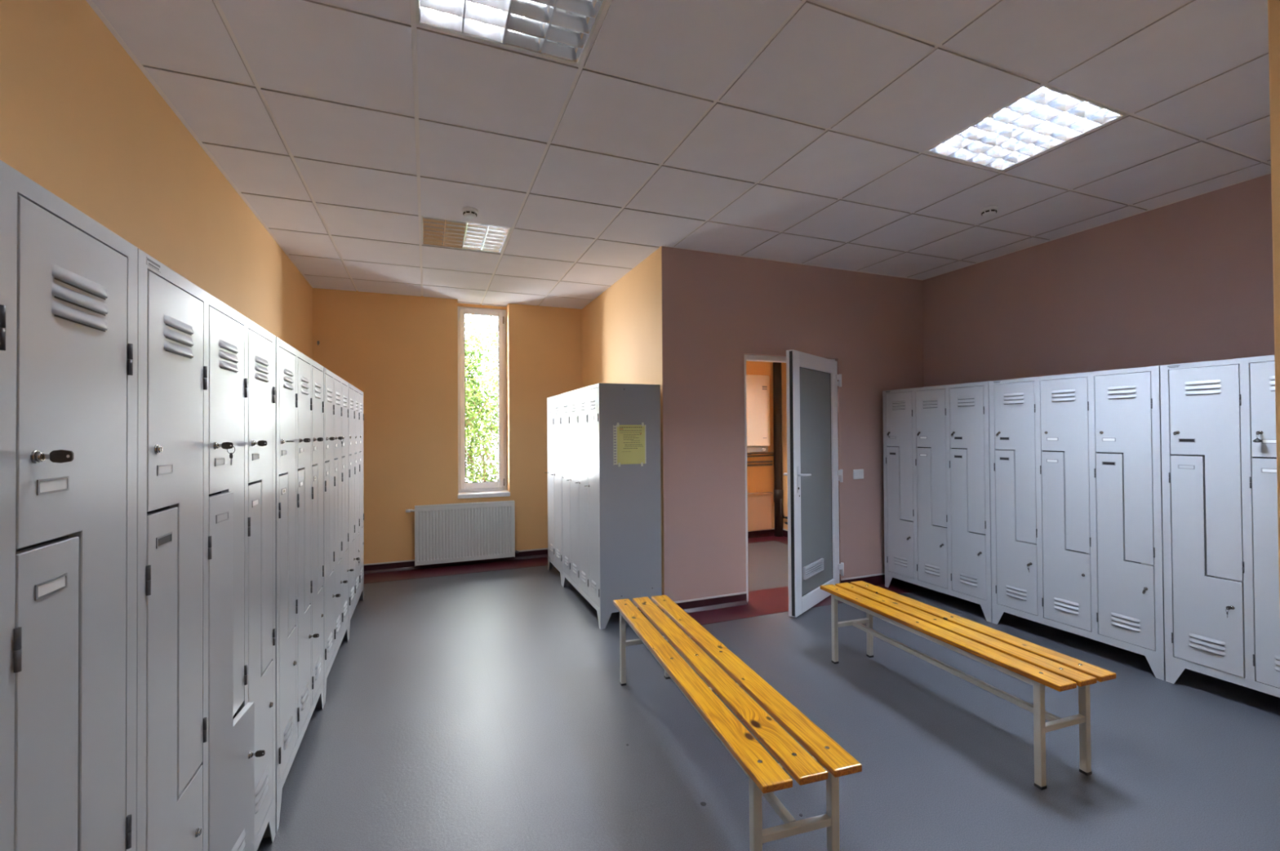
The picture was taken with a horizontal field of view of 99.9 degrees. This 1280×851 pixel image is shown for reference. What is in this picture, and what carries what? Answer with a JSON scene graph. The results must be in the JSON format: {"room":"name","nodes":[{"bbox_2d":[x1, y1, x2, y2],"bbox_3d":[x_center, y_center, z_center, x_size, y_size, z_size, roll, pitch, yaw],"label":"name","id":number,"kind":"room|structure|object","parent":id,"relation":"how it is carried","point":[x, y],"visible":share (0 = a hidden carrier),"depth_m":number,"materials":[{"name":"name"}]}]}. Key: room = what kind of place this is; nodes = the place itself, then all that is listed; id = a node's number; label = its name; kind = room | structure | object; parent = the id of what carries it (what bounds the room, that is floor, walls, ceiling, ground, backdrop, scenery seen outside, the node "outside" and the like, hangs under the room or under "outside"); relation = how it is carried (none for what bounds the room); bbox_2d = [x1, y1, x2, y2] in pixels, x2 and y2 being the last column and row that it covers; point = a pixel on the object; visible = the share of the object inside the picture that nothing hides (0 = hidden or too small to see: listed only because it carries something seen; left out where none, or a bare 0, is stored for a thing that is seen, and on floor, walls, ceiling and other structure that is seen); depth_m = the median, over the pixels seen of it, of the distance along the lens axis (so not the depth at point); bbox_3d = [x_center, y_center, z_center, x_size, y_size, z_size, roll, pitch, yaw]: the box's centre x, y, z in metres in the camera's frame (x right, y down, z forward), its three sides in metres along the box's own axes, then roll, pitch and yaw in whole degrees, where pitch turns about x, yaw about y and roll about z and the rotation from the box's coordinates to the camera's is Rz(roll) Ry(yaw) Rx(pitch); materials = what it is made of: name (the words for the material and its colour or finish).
{"room":"locker room","nodes":[
{"label":"locker room","id":0,"kind":"room"},
{"bbox_2d":[0,0,312,359],"bbox_3d":[-1.920,-0.022,1.719,0.250,3.010,8.011,0,-1,-22],"label":"wall","id":1,"kind":"structure","parent":0,"point":[80,119],"depth_m":1.99,"materials":[{"name":"orange paint"}]},
{"bbox_2d":[312,288,774,564],"bbox_3d":[-0.713,-0.008,6.346,5.408,2.960,0.300,0,-1,-22],"label":"wall","id":2,"kind":"structure","parent":0,"point":[401,351],"depth_m":5.59,"materials":[{"name":"orange paint"}]},
{"bbox_2d":[364,548,547,574],"bbox_3d":[-1.901,1.426,5.678,2.699,0.096,0.030,0,-1,-22],"label":"baseboard","id":3,"kind":"structure","parent":2,"relation":"attached to","point":[372,568],"depth_m":5.58,"materials":[{"name":"red"}]},
{"bbox_2d":[405,500,519,566],"bbox_3d":[-1.850,1.121,5.658,1.126,0.607,0.112,0,-1,-22],"label":"radiator","id":4,"kind":"object","parent":2,"relation":"attached to","point":[448,533],"visible":1,"depth_m":5.61,"materials":[{"name":"white metal"}]},
{"bbox_2d":[414,500,514,507],"bbox_3d":[-1.826,0.824,5.651,0.996,0.015,0.073,0,-1,-22],"label":"grille","id":5,"kind":"object","parent":4,"relation":"attached to","point":[509,503],"depth_m":5.65,"materials":[{"name":"white metal"}]},
{"bbox_2d":[457,306,510,498],"bbox_3d":[-1.723,-0.267,5.902,0.543,2.084,0.257,0,-1,-22],"label":"window","id":6,"kind":"structure","parent":2,"relation":"in","point":[484,489],"depth_m":5.93,"materials":[{"name":"white plastic"}]},
{"bbox_2d":[746,374,769,453],"bbox_3d":[1.345,-0.143,6.774,0.490,0.950,0.426,0,-1,-22],"label":"water heater","id":7,"kind":"object","parent":2,"relation":"attached to","point":[757,387],"visible":0.47,"depth_m":6.59,"materials":[{"name":"beige metal"}]},
{"bbox_2d":[747,492,773,531],"bbox_3d":[1.251,1.121,6.900,1.030,0.485,0.080,0,-1,-22],"label":"radiator","id":8,"kind":"object","parent":2,"relation":"attached to","point":[759,504],"depth_m":6.99,"materials":[{"name":"beige"}]},
{"bbox_2d":[746,452,773,466],"bbox_3d":[1.294,0.433,6.856,1.062,0.199,0.221,0,-1,-22],"label":"pipes","id":9,"kind":"object","parent":2,"relation":"attached to","point":[763,455],"visible":0.47,"depth_m":7.04,"materials":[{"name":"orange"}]},
{"bbox_2d":[582,246,664,595],"bbox_3d":[-0.179,-0.024,5.177,0.140,2.960,2.267,0,-1,-22],"label":"wall","id":10,"kind":"structure","parent":0,"point":[622,326],"depth_m":4.75,"materials":[{"name":"orange paint"}]},
{"bbox_2d":[85,0,1271,309],"bbox_3d":[0.690,-1.512,2.801,5.808,0.246,7.961,0,-1,-22],"label":"ceiling","id":11,"kind":"structure","parent":0,"point":[792,131],"depth_m":2.49,"materials":[{"name":"white tile"}]},
{"bbox_2d":[421,215,511,253],"bbox_3d":[-1.267,-1.412,3.894,0.584,0.088,0.572,0,-1,-22],"label":"ceiling light","id":12,"kind":"object","parent":11,"relation":"attached to","point":[436,232],"visible":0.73,"depth_m":3.89,"materials":[{"name":"white metal"}]},
{"bbox_2d":[461,207,478,218],"bbox_3d":[-1.081,-1.348,3.423,0.104,0.045,0.104,0,-1,-22],"label":"smoke detector","id":13,"kind":"object","parent":11,"relation":"attached to","point":[468,212],"visible":1,"depth_m":3.39,"materials":[{"name":"white plastic"}]},
{"bbox_2d":[415,0,606,65],"bbox_3d":[-0.400,-1.440,1.709,0.584,0.088,0.572,0,-1,-22],"label":"ceiling light","id":14,"kind":"object","parent":11,"relation":"attached to","point":[562,30],"visible":1,"depth_m":1.89,"materials":[{"name":"white metal"}]},
{"bbox_2d":[979,205,999,217],"bbox_3d":[2.242,-1.372,3.455,0.104,0.045,0.104,0,-1,-22],"label":"smoke detector","id":15,"kind":"object","parent":11,"relation":"attached to","point":[989,211],"visible":1,"depth_m":3.43,"materials":[{"name":"white plastic"}]},
{"bbox_2d":[924,84,1127,171],"bbox_3d":[1.831,-1.447,2.595,0.584,0.088,0.572,0,-1,-22],"label":"ceiling light","id":16,"kind":"object","parent":11,"relation":"attached to","point":[1045,118],"visible":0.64,"depth_m":2.58,"materials":[{"name":"white"}]},
{"bbox_2d":[257,541,1279,850],"bbox_3d":[0.730,1.474,2.724,6.008,0.100,8.061,0,-1,-22],"label":"floor","id":17,"kind":"structure","parent":0,"point":[487,711],"depth_m":2.40,"materials":[{"name":"grey laminate"}]},
{"bbox_2d":[0,160,137,850],"bbox_3d":[-0.967,0.540,0.439,0.509,1.745,0.973,0,-1,-22],"label":"locker","id":18,"kind":"object","parent":17,"relation":"on","point":[68,282],"visible":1,"depth_m":0.79,"materials":[{"name":"grey metal"}]},
{"bbox_2d":[43,449,73,462],"bbox_3d":[-0.797,0.042,0.737,0.031,0.018,0.005,0,-1,-22],"label":"key","id":19,"kind":"object","parent":18,"relation":"attached to","point":[60,455],"visible":1,"depth_m":0.74,"materials":[{"name":"grey plastic"}]},
{"bbox_2d":[51,262,108,332],"bbox_3d":[-0.855,-0.192,0.829,0.008,0.074,0.142,0,-1,-22],"label":"vent","id":20,"kind":"object","parent":18,"relation":"attached to","point":[80,297],"depth_m":0.82,"materials":[{"name":"grey metal"}]},
{"bbox_2d":[136,248,275,850],"bbox_3d":[-1.317,0.552,1.348,0.530,1.745,0.971,0,-1,-22],"label":"locker","id":21,"kind":"object","parent":17,"relation":"on","point":[206,688],"visible":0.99,"depth_m":1.28,"materials":[{"name":"grey metal"}]},
{"bbox_2d":[164,314,193,359],"bbox_3d":[-0.985,-0.188,1.155,0.008,0.074,0.142,0,-1,-22],"label":"vent","id":22,"kind":"object","parent":21,"relation":"attached to","point":[178,329],"depth_m":1.14,"materials":[{"name":"grey metal"}]},
{"bbox_2d":[217,442,235,465],"bbox_3d":[-1.040,0.071,1.353,0.036,0.059,0.005,0,-1,-22],"label":"key","id":23,"kind":"object","parent":21,"relation":"attached to","point":[227,446],"visible":1,"depth_m":1.35,"materials":[{"name":"grey plastic"}]},
{"bbox_2d":[219,339,238,373],"bbox_3d":[-1.099,-0.184,1.444,0.008,0.074,0.142,0,-1,-22],"label":"vent","id":24,"kind":"object","parent":21,"relation":"attached to","point":[228,348],"depth_m":1.43,"materials":[{"name":"grey metal"}]},
{"bbox_2d":[231,828,245,850],"bbox_3d":[-1.078,1.158,1.434,0.008,0.074,0.142,0,-1,-17],"label":"vent","id":25,"kind":"object","parent":21,"relation":"attached to","point":[238,844],"depth_m":1.46,"materials":[{"name":"grey metal"}]},
{"bbox_2d":[252,750,265,757],"bbox_3d":[-1.089,0.938,1.537,0.031,0.018,0.005,0,-1,-17],"label":"key","id":26,"kind":"object","parent":21,"relation":"attached to","point":[259,753],"visible":1,"depth_m":1.54,"materials":[{"name":"grey plastic"}]},
{"bbox_2d":[255,440,266,446],"bbox_3d":[-1.157,0.054,1.642,0.031,0.018,0.005,0,-1,-22],"label":"key","id":27,"kind":"object","parent":21,"relation":"attached to","point":[260,443],"visible":1,"depth_m":1.64,"materials":[{"name":"black plastic"}]},
{"bbox_2d":[254,765,269,814],"bbox_3d":[-1.205,1.162,1.720,0.008,0.074,0.142,0,-1,-22],"label":"vent","id":28,"kind":"object","parent":21,"relation":"attached to","point":[262,786],"depth_m":1.71,"materials":[{"name":"grey metal"}]},
{"bbox_2d":[255,355,269,382],"bbox_3d":[-1.214,-0.180,1.734,0.008,0.074,0.142,0,-1,-22],"label":"vent","id":29,"kind":"object","parent":21,"relation":"attached to","point":[262,362],"depth_m":1.73,"materials":[{"name":"grey metal"}]},
{"bbox_2d":[275,337,324,832],"bbox_3d":[-1.684,0.564,2.244,0.509,1.745,0.939,0,-1,-22],"label":"locker","id":30,"kind":"object","parent":17,"relation":"on","point":[300,403],"visible":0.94,"depth_m":2.19,"materials":[{"name":"grey metal"}]},
{"bbox_2d":[284,368,293,391],"bbox_3d":[-1.345,-0.176,2.064,0.008,0.074,0.137,0,-1,-22],"label":"vent","id":31,"kind":"object","parent":30,"relation":"attached to","point":[288,372],"depth_m":2.06,"materials":[{"name":"grey metal"}]},
{"bbox_2d":[284,714,293,750],"bbox_3d":[-1.336,1.166,2.050,0.008,0.074,0.137,0,-1,-22],"label":"vent","id":32,"kind":"object","parent":30,"relation":"attached to","point":[288,726],"depth_m":2.04,"materials":[{"name":"grey metal"}]},
{"bbox_2d":[301,376,308,395],"bbox_3d":[-1.456,-0.172,2.344,0.008,0.074,0.137,0,-1,-22],"label":"vent","id":33,"kind":"object","parent":30,"relation":"attached to","point":[304,380],"depth_m":2.33,"materials":[{"name":"grey metal"}]},
{"bbox_2d":[301,682,309,711],"bbox_3d":[-1.447,1.170,2.330,0.008,0.074,0.137,0,-1,-22],"label":"vent","id":34,"kind":"object","parent":30,"relation":"attached to","point":[304,691],"depth_m":2.31,"materials":[{"name":"grey metal"}]},
{"bbox_2d":[302,438,310,442],"bbox_3d":[-1.400,0.062,2.256,0.031,0.018,0.005,0,-1,-22],"label":"key","id":35,"kind":"object","parent":30,"relation":"attached to","point":[305,440],"visible":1,"depth_m":2.25,"materials":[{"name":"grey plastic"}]},
{"bbox_2d":[315,654,321,680],"bbox_3d":[-1.558,1.173,2.610,0.008,0.074,0.137,0,-1,-22],"label":"vent","id":36,"kind":"object","parent":30,"relation":"attached to","point":[317,663],"depth_m":2.59,"materials":[{"name":"grey metal"}]},
{"bbox_2d":[315,382,321,399],"bbox_3d":[-1.567,-0.168,2.624,0.008,0.074,0.137,0,-1,-22],"label":"vent","id":37,"kind":"object","parent":30,"relation":"attached to","point":[317,385],"depth_m":2.61,"materials":[{"name":"grey metal"}]},
{"bbox_2d":[323,367,349,705],"bbox_3d":[-2.033,0.576,3.123,0.509,1.745,0.939,0,-1,-22],"label":"locker","id":38,"kind":"object","parent":17,"relation":"on","point":[335,389],"visible":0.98,"depth_m":3.12,"materials":[{"name":"grey metal"}]},
{"bbox_2d":[327,387,332,403],"bbox_3d":[-1.694,-0.164,2.943,0.008,0.074,0.137,0,-1,-22],"label":"vent","id":39,"kind":"object","parent":38,"relation":"attached to","point":[329,389],"depth_m":2.94,"materials":[{"name":"grey metal"}]},
{"bbox_2d":[327,632,333,653],"bbox_3d":[-1.685,1.178,2.929,0.008,0.074,0.137,0,-1,-22],"label":"vent","id":40,"kind":"object","parent":38,"relation":"attached to","point":[330,638],"depth_m":2.91,"materials":[{"name":"grey metal"}]},
{"bbox_2d":[336,615,340,633],"bbox_3d":[-1.796,1.181,3.209,0.008,0.074,0.137,0,-1,-22],"label":"vent","id":41,"kind":"object","parent":38,"relation":"attached to","point":[338,619],"depth_m":3.19,"materials":[{"name":"grey metal"}]},
{"bbox_2d":[336,391,340,405],"bbox_3d":[-1.806,-0.160,3.223,0.008,0.074,0.137,0,-1,-22],"label":"vent","id":42,"kind":"object","parent":38,"relation":"attached to","point":[338,393],"depth_m":3.22,"materials":[{"name":"grey metal"}]},
{"bbox_2d":[343,395,346,407],"bbox_3d":[-1.917,-0.157,3.503,0.008,0.074,0.137,0,-1,-22],"label":"vent","id":43,"kind":"object","parent":38,"relation":"attached to","point":[344,397],"depth_m":3.50,"materials":[{"name":"grey metal"}]},
{"bbox_2d":[343,600,347,617],"bbox_3d":[-1.907,1.185,3.489,0.008,0.074,0.137,0,-1,-22],"label":"vent","id":44,"kind":"object","parent":38,"relation":"attached to","point":[345,602],"depth_m":3.47,"materials":[{"name":"grey metal"}]},
{"bbox_2d":[348,382,364,639],"bbox_3d":[-2.382,0.587,4.003,0.509,1.745,0.939,0,-1,-22],"label":"locker","id":45,"kind":"object","parent":17,"relation":"on","point":[356,415],"visible":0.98,"depth_m":4.00,"materials":[{"name":"grey metal"}]},
{"bbox_2d":[350,398,353,409],"bbox_3d":[-2.044,-0.152,3.823,0.008,0.074,0.137,0,-1,-22],"label":"vent","id":46,"kind":"object","parent":45,"relation":"attached to","point":[351,399],"depth_m":3.80,"materials":[{"name":"grey metal"}]},
{"bbox_2d":[351,586,354,600],"bbox_3d":[-2.034,1.189,3.809,0.008,0.074,0.137,0,-1,-22],"label":"vent","id":47,"kind":"object","parent":45,"relation":"attached to","point":[352,587],"depth_m":3.80,"materials":[{"name":"grey metal"}]},
{"bbox_2d":[355,576,359,589],"bbox_3d":[-2.145,1.193,4.089,0.008,0.074,0.137,0,-1,-22],"label":"vent","id":48,"kind":"object","parent":45,"relation":"attached to","point":[357,577],"depth_m":4.07,"materials":[{"name":"grey metal"}]},
{"bbox_2d":[360,403,363,413],"bbox_3d":[-2.266,-0.145,4.383,0.008,0.074,0.137,0,-1,-22],"label":"vent","id":49,"kind":"object","parent":45,"relation":"attached to","point":[361,404],"depth_m":4.35,"materials":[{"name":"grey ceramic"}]},
{"bbox_2d":[360,567,363,578],"bbox_3d":[-2.256,1.197,4.369,0.008,0.074,0.137,0,-1,-22],"label":"vent","id":50,"kind":"object","parent":45,"relation":"attached to","point":[362,568],"depth_m":4.35,"materials":[{"name":"grey metal"}]},
{"bbox_2d":[546,394,562,586],"bbox_3d":[-0.608,0.588,5.262,0.484,1.745,0.620,0,-1,-22],"label":"locker","id":51,"kind":"object","parent":17,"relation":"on","point":[553,403],"visible":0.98,"depth_m":5.15,"materials":[{"name":"grey metal"}]},
{"bbox_2d":[549,542,552,551],"bbox_3d":[-0.879,1.200,5.305,0.008,0.074,0.115,0,-1,-22],"label":"vent","id":52,"kind":"object","parent":51,"relation":"attached to","point":[550,544],"depth_m":5.30,"materials":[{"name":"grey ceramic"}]},
{"bbox_2d":[555,548,559,558],"bbox_3d":[-0.770,1.196,5.031,0.008,0.074,0.115,0,-1,-22],"label":"vent","id":53,"kind":"object","parent":51,"relation":"attached to","point":[557,549],"depth_m":5.04,"materials":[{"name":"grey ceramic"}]},
{"bbox_2d":[561,382,662,629],"bbox_3d":[-0.280,0.577,4.435,0.484,1.745,1.146,0,-1,-22],"label":"locker","id":54,"kind":"object","parent":17,"relation":"on","point":[611,526],"visible":0.98,"depth_m":3.94,"materials":[{"name":"grey metal"}]},
{"bbox_2d":[563,404,567,413],"bbox_3d":[-0.660,-0.148,4.743,0.008,0.074,0.115,0,-1,-22],"label":"vent","id":55,"kind":"object","parent":54,"relation":"attached to","point":[565,406],"depth_m":4.74,"materials":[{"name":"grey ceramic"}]},
{"bbox_2d":[564,555,568,566],"bbox_3d":[-0.650,1.192,4.729,0.008,0.074,0.115,0,-1,-22],"label":"vent","id":56,"kind":"object","parent":54,"relation":"attached to","point":[566,557],"depth_m":4.73,"materials":[{"name":"grey metal"}]},
{"bbox_2d":[571,402,575,412],"bbox_3d":[-0.557,-0.151,4.484,0.008,0.074,0.115,0,-1,-22],"label":"vent","id":57,"kind":"object","parent":54,"relation":"attached to","point":[573,404],"depth_m":4.48,"materials":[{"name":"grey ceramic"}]},
{"bbox_2d":[572,563,576,574],"bbox_3d":[-0.548,1.189,4.471,0.008,0.074,0.115,0,-1,-22],"label":"vent","id":58,"kind":"object","parent":54,"relation":"attached to","point":[574,565],"depth_m":4.47,"materials":[{"name":"grey metal"}]},
{"bbox_2d":[580,400,584,411],"bbox_3d":[-0.455,-0.155,4.226,0.008,0.074,0.115,0,-1,-22],"label":"vent","id":59,"kind":"object","parent":54,"relation":"attached to","point":[582,402],"depth_m":4.22,"materials":[{"name":"grey metal"}]},
{"bbox_2d":[581,570,585,582],"bbox_3d":[-0.445,1.185,4.212,0.008,0.074,0.115,0,-1,-22],"label":"vent","id":60,"kind":"object","parent":54,"relation":"attached to","point":[583,572],"depth_m":4.21,"materials":[{"name":"grey metal"}]},
{"bbox_2d":[590,399,595,409],"bbox_3d":[-0.352,-0.158,3.967,0.008,0.074,0.115,0,-1,-22],"label":"vent","id":61,"kind":"object","parent":54,"relation":"attached to","point":[592,401],"depth_m":3.96,"materials":[{"name":"grey metal"}]},
{"bbox_2d":[591,579,595,593],"bbox_3d":[-0.343,1.182,3.953,0.008,0.074,0.115,0,-1,-22],"label":"vent","id":62,"kind":"object","parent":54,"relation":"attached to","point":[593,581],"depth_m":3.95,"materials":[{"name":"grey metal"}]},
{"bbox_2d":[613,422,646,466],"bbox_3d":[-0.074,0.138,3.904,0.253,0.320,0.002,0,-1,-22],"label":"notice","id":63,"kind":"object","parent":54,"relation":"attached to","point":[630,440],"visible":1,"depth_m":3.90,"materials":[{"name":"yellow paper"}]},
{"bbox_2d":[613,595,862,850],"bbox_3d":[0.244,1.203,2.302,0.320,0.441,1.685,0,-1,-17],"label":"bench","id":64,"kind":"object","parent":17,"relation":"on","point":[766,776],"visible":1,"depth_m":1.80,"materials":[{"name":"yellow wood"}]},
{"bbox_2d":[882,381,992,622],"bbox_3d":[2.581,0.556,4.436,0.509,1.745,0.973,0,-1,-22],"label":"locker","id":65,"kind":"object","parent":17,"relation":"on","point":[936,483],"visible":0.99,"depth_m":4.28,"materials":[{"name":"grey metal"}]},
{"bbox_2d":[892,400,905,409],"bbox_3d":[2.228,-0.174,4.641,0.008,0.074,0.142,0,-1,-22],"label":"vent","id":66,"kind":"object","parent":65,"relation":"attached to","point":[896,405],"depth_m":4.64,"materials":[{"name":"grey metal"}]},
{"bbox_2d":[893,555,907,567],"bbox_3d":[2.238,1.168,4.627,0.008,0.074,0.142,0,-1,-22],"label":"vent","id":67,"kind":"object","parent":65,"relation":"attached to","point":[900,561],"depth_m":4.62,"materials":[{"name":"grey metal"}]},
{"bbox_2d":[922,398,937,408],"bbox_3d":[2.343,-0.178,4.351,0.008,0.074,0.142,0,-1,-22],"label":"vent","id":68,"kind":"object","parent":65,"relation":"attached to","point":[927,403],"depth_m":4.35,"materials":[{"name":"grey metal"}]},
{"bbox_2d":[924,563,940,576],"bbox_3d":[2.353,1.164,4.337,0.008,0.074,0.142,0,-1,-22],"label":"vent","id":69,"kind":"object","parent":65,"relation":"attached to","point":[931,569],"depth_m":4.33,"materials":[{"name":"grey metal"}]},
{"bbox_2d":[957,395,974,406],"bbox_3d":[2.458,-0.182,4.061,0.008,0.074,0.142,0,-1,-22],"label":"vent","id":70,"kind":"object","parent":65,"relation":"attached to","point":[962,401],"depth_m":4.06,"materials":[{"name":"grey metal"}]},
{"bbox_2d":[960,573,977,586],"bbox_3d":[2.468,1.160,4.047,0.008,0.074,0.142,0,-1,-22],"label":"vent","id":71,"kind":"object","parent":65,"relation":"attached to","point":[966,580],"depth_m":4.04,"materials":[{"name":"grey metal"}]},
{"bbox_2d":[820,581,1115,790],"bbox_3d":[1.489,1.198,2.711,0.320,0.441,1.395,0,-1,-19],"label":"bench","id":72,"kind":"object","parent":17,"relation":"on","point":[1037,666],"visible":1,"depth_m":2.39,"materials":[{"name":"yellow wood"}]},
{"bbox_2d":[988,365,1165,680],"bbox_3d":[2.942,0.544,3.527,0.509,1.745,0.973,0,-1,-22],"label":"locker","id":73,"kind":"object","parent":17,"relation":"on","point":[1076,486],"visible":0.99,"depth_m":3.34,"materials":[{"name":"grey metal"}]},
{"bbox_2d":[1003,392,1024,404],"bbox_3d":[2.589,-0.186,3.732,0.008,0.074,0.142,0,-1,-22],"label":"vent","id":74,"kind":"object","parent":73,"relation":"attached to","point":[1009,398],"depth_m":3.73,"materials":[{"name":"grey metal"}]},
{"bbox_2d":[1005,584,1026,600],"bbox_3d":[2.598,1.156,3.718,0.008,0.074,0.142,0,-1,-22],"label":"vent","id":75,"kind":"object","parent":73,"relation":"attached to","point":[1013,592],"depth_m":3.72,"materials":[{"name":"grey metal"}]},
{"bbox_2d":[1050,389,1075,402],"bbox_3d":[2.704,-0.190,3.442,0.008,0.074,0.142,0,-1,-22],"label":"vent","id":76,"kind":"object","parent":73,"relation":"attached to","point":[1056,395],"depth_m":3.44,"materials":[{"name":"grey metal"}]},
{"bbox_2d":[1053,597,1079,615],"bbox_3d":[2.713,1.152,3.428,0.008,0.074,0.142,0,-1,-22],"label":"vent","id":77,"kind":"object","parent":73,"relation":"attached to","point":[1063,606],"depth_m":3.42,"materials":[{"name":"grey metal"}]},
{"bbox_2d":[1106,385,1136,399],"bbox_3d":[2.819,-0.194,3.152,0.008,0.074,0.142,0,-1,-22],"label":"vent","id":78,"kind":"object","parent":73,"relation":"attached to","point":[1113,392],"depth_m":3.15,"materials":[{"name":"grey metal"}]},
{"bbox_2d":[1111,612,1140,632],"bbox_3d":[2.829,1.148,3.139,0.008,0.074,0.142,0,-1,-22],"label":"vent","id":79,"kind":"object","parent":73,"relation":"attached to","point":[1125,622],"depth_m":3.14,"materials":[{"name":"grey metal"}]},
{"bbox_2d":[1160,355,1279,697],"bbox_3d":[3.300,0.532,2.617,0.514,1.745,0.973,0,-1,-22],"label":"locker","id":80,"kind":"object","parent":17,"relation":"on","point":[1220,530],"visible":1,"depth_m":2.75,"materials":[{"name":"grey metal"}]},
{"bbox_2d":[1184,379,1221,395],"bbox_3d":[2.950,-0.198,2.823,0.008,0.074,0.142,0,-1,-22],"label":"vent","id":81,"kind":"object","parent":80,"relation":"attached to","point":[1192,387],"depth_m":2.82,"materials":[{"name":"grey metal"}]},
{"bbox_2d":[1188,632,1225,657],"bbox_3d":[2.956,1.144,2.808,0.008,0.074,0.142,0,-1,-20],"label":"vent","id":82,"kind":"object","parent":80,"relation":"attached to","point":[1206,644],"depth_m":2.81,"materials":[{"name":"grey metal"}]},
{"bbox_2d":[1225,606,1231,617],"bbox_3d":[2.973,0.941,2.716,0.036,0.059,0.005,0,-1,-5],"label":"key","id":83,"kind":"object","parent":80,"relation":"attached to","point":[1227,607],"visible":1,"depth_m":2.71,"materials":[{"name":"grey metal"}]},
{"bbox_2d":[1253,431,1262,442],"bbox_3d":[3.006,0.055,2.616,0.033,0.055,0.030,-1,-1,16],"label":"key","id":84,"kind":"object","parent":80,"relation":"attached to","point":[1257,440],"visible":1,"depth_m":2.61,"materials":[{"name":"grey metal"}]},
{"bbox_2d":[1269,376,1275,391],"bbox_3d":[3.065,-0.202,2.533,0.008,0.074,0.142,0,-1,-22],"label":"vent","id":85,"kind":"object","parent":80,"relation":"attached to","point":[1272,379],"depth_m":2.59,"materials":[{"name":"grey metal"}]},
{"bbox_2d":[1274,655,1279,671],"bbox_3d":[3.074,1.140,2.519,0.008,0.074,0.142,0,-1,-22],"label":"vent","id":86,"kind":"object","parent":80,"relation":"attached to","point":[1277,658],"depth_m":2.58,"materials":[{"name":"grey metal"}]},
{"bbox_2d":[662,246,924,613],"bbox_3d":[1.413,-0.041,4.649,2.709,2.960,0.170,0,-1,-22],"label":"wall","id":87,"kind":"structure","parent":0,"point":[717,309],"depth_m":4.35,"materials":[{"name":"pink paint"}]},
{"bbox_2d":[747,528,787,538],"bbox_3d":[1.064,1.405,5.727,2.569,0.096,2.127,0,-1,-22],"label":"baseboard","id":88,"kind":"structure","parent":87,"relation":"attached to","point":[764,533],"depth_m":7.07,"materials":[{"name":"red"}]},
{"bbox_2d":[743,350,844,617],"bbox_3d":[1.372,0.424,4.359,0.965,2.025,0.576,0,-1,-22],"label":"door","id":89,"kind":"structure","parent":87,"relation":"in","point":[813,474],"depth_m":4.30,"materials":[{"name":"white plastic"}]},
{"bbox_2d":[803,558,823,580],"bbox_3d":[1.383,1.138,4.278,0.016,0.095,0.375,-1,-1,40],"label":"vent grille","id":90,"kind":"object","parent":89,"relation":"attached to","point":[814,567],"depth_m":4.26,"materials":[{"name":"white plastic"}]},
{"bbox_2d":[853,469,863,479],"bbox_3d":[1.945,0.434,4.787,0.116,0.086,0.013,0,-1,-22],"label":"light switch","id":91,"kind":"object","parent":87,"relation":"attached to","point":[857,473],"visible":1,"depth_m":4.78,"materials":[{"name":"white plastic"}]},
{"bbox_2d":[781,173,1274,529],"bbox_3d":[3.339,-0.038,3.807,0.250,3.010,8.011,0,-1,-22],"label":"wall","id":92,"kind":"structure","parent":0,"point":[1191,280],"depth_m":3.67,"materials":[{"name":"pink paint"}]},
{"bbox_2d":[364,536,928,628],"bbox_3d":[0.729,1.423,2.724,5.408,0.002,7.461,0,-1,-22],"label":"trim","id":93,"kind":"structure","parent":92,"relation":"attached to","point":[771,601],"depth_m":4.76,"materials":[{"name":"red plastic"}]},
{"bbox_2d":[773,362,782,537],"bbox_3d":[1.824,-0.013,7.126,0.116,2.950,0.116,0,-1,-22],"label":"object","id":94,"kind":"object","parent":92,"relation":"attached to","point":[777,390],"visible":0.82,"depth_m":7.08,"materials":[{"name":"grey paint"}]},
{"bbox_2d":[780,499,787,524],"bbox_3d":[2.216,1.114,6.176,0.095,0.329,1.872,0,-1,-22],"label":"pipes","id":95,"kind":"object","parent":92,"relation":"attached to","point":[782,516],"visible":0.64,"depth_m":7.01,"materials":[{"name":"metal"}]},
{"bbox_2d":[1267,0,1279,612],"bbox_3d":[2.474,-0.085,1.143,3.323,2.960,0.417,0,-1,-22],"label":"wall","id":96,"kind":"structure","parent":0,"point":[1273,6],"depth_m":0.72,"materials":[{"name":"orange paint"}]},
{"label":"outside","id":97,"kind":"structure","parent":0,"visible":0},
{"bbox_3d":[-2.440,1.811,8.870,8.000,0.100,5.690,0,-1,-22],"label":"ground","id":98,"kind":"structure","parent":97,"visible":0},
{"bbox_2d":[465,315,498,482],"bbox_3d":[-2.458,-0.132,8.601,3.648,4.087,2.856,0,-1,-29],"label":"tree","id":99,"kind":"object","parent":98,"relation":"on","point":[474,421],"visible":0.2,"depth_m":8.08,"materials":[{"name":"green plant"}]},
{"bbox_2d":[465,435,498,481],"bbox_3d":[-2.120,0.893,6.894,2.480,1.710,0.040,0,-1,-22],"label":"wire fence","id":100,"kind":"object","parent":98,"relation":"on","point":[495,446],"visible":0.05,"depth_m":6.99,"materials":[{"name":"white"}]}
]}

